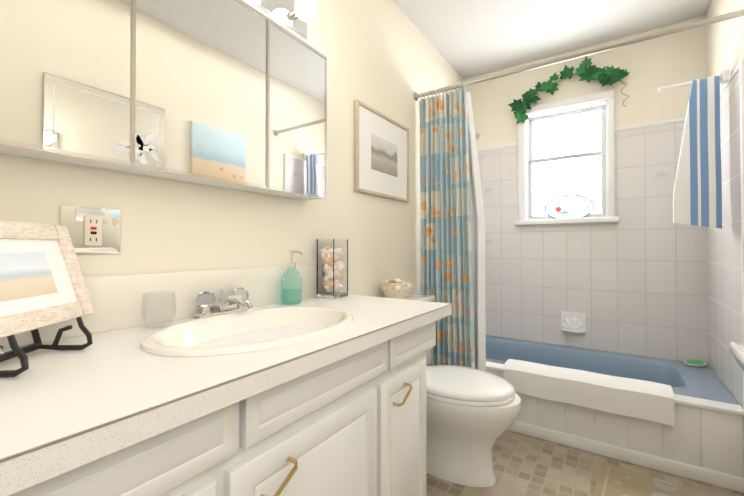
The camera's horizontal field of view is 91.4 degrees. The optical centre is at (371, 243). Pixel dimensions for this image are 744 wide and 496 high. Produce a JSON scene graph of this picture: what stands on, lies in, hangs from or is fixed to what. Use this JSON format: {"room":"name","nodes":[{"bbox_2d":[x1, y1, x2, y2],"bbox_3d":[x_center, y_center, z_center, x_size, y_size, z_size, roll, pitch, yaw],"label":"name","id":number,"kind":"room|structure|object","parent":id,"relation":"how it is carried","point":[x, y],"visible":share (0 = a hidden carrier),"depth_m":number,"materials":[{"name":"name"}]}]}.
{"room":"bathroom","nodes":[
{"label":"bathroom","id":0,"kind":"room"},
{"bbox_2d":[0,0,463,296],"bbox_3d":[-0.348,-0.169,1.480,0.120,2.460,4.090,0,-1,34],"label":"wall","id":1,"kind":"structure","parent":0,"point":[386,58],"depth_m":1.53,"materials":[{"name":"beige paint"}]},
{"bbox_2d":[60,205,119,253],"bbox_3d":[-0.671,-0.031,0.873,0.011,0.112,0.120,0,-1,34],"label":"outlet","id":2,"kind":"object","parent":1,"relation":"attached to","point":[91,230],"visible":0.98,"depth_m":0.87,"materials":[{"name":"beige plastic"}]},
{"bbox_2d":[0,0,326,199],"bbox_3d":[-0.494,-0.462,1.055,0.108,0.563,0.981,0,-1,34],"label":"medicine cabinet mirror","id":3,"kind":"object","parent":1,"relation":"attached to","point":[231,94],"visible":1,"depth_m":0.93,"materials":[{"name":"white mirror"}]},
{"bbox_2d":[243,0,316,41],"bbox_3d":[-0.399,-0.866,1.164,0.150,0.123,0.615,0,-1,34],"label":"sconce","id":4,"kind":"object","parent":1,"relation":"attached to","point":[294,17],"visible":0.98,"depth_m":1.32,"materials":[{"name":"white glass"}]},
{"bbox_2d":[355,99,408,201],"bbox_3d":[0.070,-0.474,1.980,0.018,0.444,0.530,0,-1,34],"label":"framed picture","id":5,"kind":"object","parent":1,"relation":"attached to","point":[381,155],"visible":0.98,"depth_m":1.94,"materials":[{"name":"silver metal"}]},
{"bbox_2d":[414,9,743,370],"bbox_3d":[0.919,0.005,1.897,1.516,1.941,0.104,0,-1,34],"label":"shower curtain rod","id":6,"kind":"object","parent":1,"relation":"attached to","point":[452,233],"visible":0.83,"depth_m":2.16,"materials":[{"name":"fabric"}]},
{"bbox_2d":[420,88,474,368],"bbox_3d":[0.451,0.035,2.189,0.360,1.887,0.068,0,-1,34],"label":"shower curtain","id":7,"kind":"object","parent":6,"relation":"hanging from","point":[447,139],"depth_m":2.18,"materials":[{"name":"fabric"}]},
{"bbox_2d":[393,0,711,78],"bbox_3d":[0.334,-1.454,1.038,1.760,0.100,4.090,0,-1,34],"label":"ceiling","id":8,"kind":"structure","parent":0,"point":[469,38],"depth_m":2.31,"materials":[{"name":"white paint"}]},
{"bbox_2d":[426,430,743,495],"bbox_3d":[0.334,1.106,1.010,1.760,0.100,4.090,0,-1,34],"label":"floor","id":9,"kind":"structure","parent":0,"point":[524,465],"depth_m":1.68,"materials":[{"name":"tile"}]},
{"bbox_2d":[0,264,451,495],"bbox_3d":[-0.536,0.563,0.581,0.553,0.975,2.153,0,-1,34],"label":"bathroom vanity","id":10,"kind":"object","parent":9,"relation":"on","point":[238,382],"visible":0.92,"depth_m":0.72,"materials":[{"name":"white paint"}]},
{"bbox_2d":[0,221,94,376],"bbox_3d":[-0.620,0.084,0.643,0.140,0.252,0.340,0,-1,-5],"label":"framed picture","id":11,"kind":"object","parent":10,"relation":"on","point":[42,282],"visible":1,"depth_m":0.70,"materials":[{"name":"white wood"}]},
{"bbox_2d":[141,292,175,328],"bbox_3d":[-0.546,0.170,0.932,0.079,0.088,0.079,0,-1,34],"label":"glass tumbler","id":12,"kind":"object","parent":10,"relation":"on","point":[145,318],"visible":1,"depth_m":0.93,"materials":[{"name":"clear glass"}]},
{"bbox_2d":[194,288,252,317],"bbox_3d":[-0.410,0.178,1.085,0.159,0.076,0.166,0,-1,34],"label":"faucet","id":13,"kind":"object","parent":10,"relation":"on","point":[208,302],"depth_m":1.08,"materials":[{"name":"silver metal"}]},
{"bbox_2d":[140,306,353,356],"bbox_3d":[-0.279,0.272,0.936,0.400,0.142,0.560,0,-1,34],"label":"sink","id":14,"kind":"object","parent":10,"relation":"in","point":[231,332],"depth_m":0.96,"materials":[{"name":"white ceramic"}]},
{"bbox_2d":[280,250,301,304],"bbox_3d":[-0.292,0.121,1.319,0.078,0.193,0.078,0,-1,34],"label":"soap dispenser","id":15,"kind":"object","parent":10,"relation":"on","point":[291,263],"visible":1,"depth_m":1.32,"materials":[{"name":"teal glass"}]},
{"bbox_2d":[317,239,347,298],"bbox_3d":[-0.164,0.101,1.511,0.092,0.238,0.092,0,-1,34],"label":"shell jar","id":16,"kind":"object","parent":10,"relation":"on","point":[332,268],"visible":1,"depth_m":1.48,"materials":[{"name":"clear glass"}]},
{"bbox_2d":[384,293,521,486],"bbox_3d":[0.343,0.675,1.749,0.711,0.778,0.490,0,-1,34],"label":"toilet","id":17,"kind":"object","parent":9,"relation":"on","point":[472,414],"visible":0.67,"depth_m":1.59,"materials":[{"name":"white ceramic"}]},
{"bbox_2d":[379,279,411,298],"bbox_3d":[0.132,0.235,1.885,0.153,0.102,0.199,0,-1,34],"label":"basket","id":18,"kind":"object","parent":17,"relation":"on","point":[397,288],"visible":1,"depth_m":1.83,"materials":[{"name":"beige"}]},
{"bbox_2d":[486,335,743,492],"bbox_3d":[1.181,0.896,2.278,1.500,0.346,0.784,0,-1,34],"label":"bathtub","id":19,"kind":"object","parent":9,"relation":"on","point":[702,440],"visible":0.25,"depth_m":1.81,"materials":[{"name":"blue enamel"},{"name":"white ceramic tile"}]},
{"bbox_2d":[503,359,674,425],"bbox_3d":[1.093,0.756,1.906,0.750,0.148,0.134,0,-1,34],"label":"towel","id":20,"kind":"object","parent":19,"relation":"on","point":[645,400],"visible":1,"depth_m":1.83,"materials":[{"name":"white fabric"}]},
{"bbox_2d":[683,359,706,366],"bbox_3d":[1.930,0.712,2.172,0.113,0.030,0.088,0,-1,34],"label":"soap bar","id":21,"kind":"object","parent":19,"relation":"on","point":[694,362],"visible":1,"depth_m":2.15,"materials":[{"name":"green"}]},
{"bbox_2d":[592,461,712,495],"bbox_3d":[1.077,1.052,1.283,0.540,0.012,0.795,-1,-1,39],"label":"bath mat","id":22,"kind":"object","parent":9,"relation":"on","point":[613,480],"visible":1,"depth_m":1.58,"materials":[{"name":"beige fabric"}]},
{"bbox_2d":[464,15,706,227],"bbox_3d":[1.438,-0.156,2.674,1.520,2.460,0.120,0,-1,34],"label":"wall","id":23,"kind":"structure","parent":0,"point":[651,66],"depth_m":2.45,"materials":[{"name":"beige paint"}]},
{"bbox_2d":[514,90,618,224],"bbox_3d":[1.402,-0.590,2.657,0.658,0.897,0.155,0,-1,34],"label":"window","id":24,"kind":"structure","parent":23,"relation":"in","point":[560,139],"depth_m":2.66,"materials":[{"name":"white painted wood"},{"name":"glass"}]},
{"bbox_2d":[544,171,593,218],"bbox_3d":[1.427,-0.386,2.639,0.320,0.442,0.012,0,-1,34],"label":"suncatcher","id":25,"kind":"object","parent":24,"relation":"hanging from","point":[568,205],"visible":0.96,"depth_m":2.63,"materials":[{"name":"clear"}]},
{"bbox_2d":[508,56,629,123],"bbox_3d":[1.371,-1.096,2.591,0.766,0.381,0.090,0,-1,34],"label":"ivy garland","id":26,"kind":"object","parent":23,"relation":"attached to","point":[610,75],"visible":0.98,"depth_m":2.59,"materials":[{"name":"green plant"}]},
{"bbox_2d":[477,117,707,363],"bbox_3d":[1.400,-0.013,2.616,1.520,1.532,0.014,0,-1,34],"label":"wall tile","id":27,"kind":"structure","parent":23,"relation":"attached to","point":[633,280],"depth_m":2.45,"materials":[{"name":"white tile"}]},
{"bbox_2d":[561,311,585,334],"bbox_3d":[1.415,0.564,2.560,0.156,0.152,0.064,0,-1,34],"label":"soap dish","id":28,"kind":"object","parent":27,"relation":"attached to","point":[573,322],"visible":1,"depth_m":2.56,"materials":[{"name":"white ceramic"}]},
{"bbox_2d":[484,101,736,243],"bbox_3d":[1.270,-0.325,2.286,1.347,0.638,0.697,0,-1,34],"label":"decals","id":29,"kind":"object","parent":27,"relation":"attached to","point":[661,174],"visible":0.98,"depth_m":2.33,"materials":[{"name":"white"}]},
{"bbox_2d":[706,0,743,90],"bbox_3d":[1.015,-0.179,0.568,0.120,2.460,4.090,0,-1,34],"label":"wall","id":30,"kind":"structure","parent":0,"point":[724,44],"depth_m":1.85,"materials":[{"name":"beige paint"}]},
{"bbox_2d":[707,59,743,410],"bbox_3d":[1.807,0.139,1.870,0.016,1.852,0.784,0,-1,34],"label":"wall tile","id":31,"kind":"structure","parent":30,"relation":"attached to","point":[725,279],"depth_m":1.76,"materials":[{"name":"white tile"}]},
{"bbox_2d":[658,69,728,228],"bbox_3d":[1.610,-0.454,1.826,0.268,0.767,0.047,0,-1,34],"label":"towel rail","id":32,"kind":"object","parent":31,"relation":"attached to","point":[697,196],"visible":0.98,"depth_m":1.80,"materials":[{"name":"white fabric"}]},
{"bbox_2d":[729,341,743,370],"bbox_3d":[1.375,0.441,1.302,0.100,0.126,0.220,0,-1,34],"label":"shelf","id":33,"kind":"object","parent":30,"relation":"attached to","point":[736,350],"visible":1,"depth_m":1.34,"materials":[{"name":"white"}]}
]}

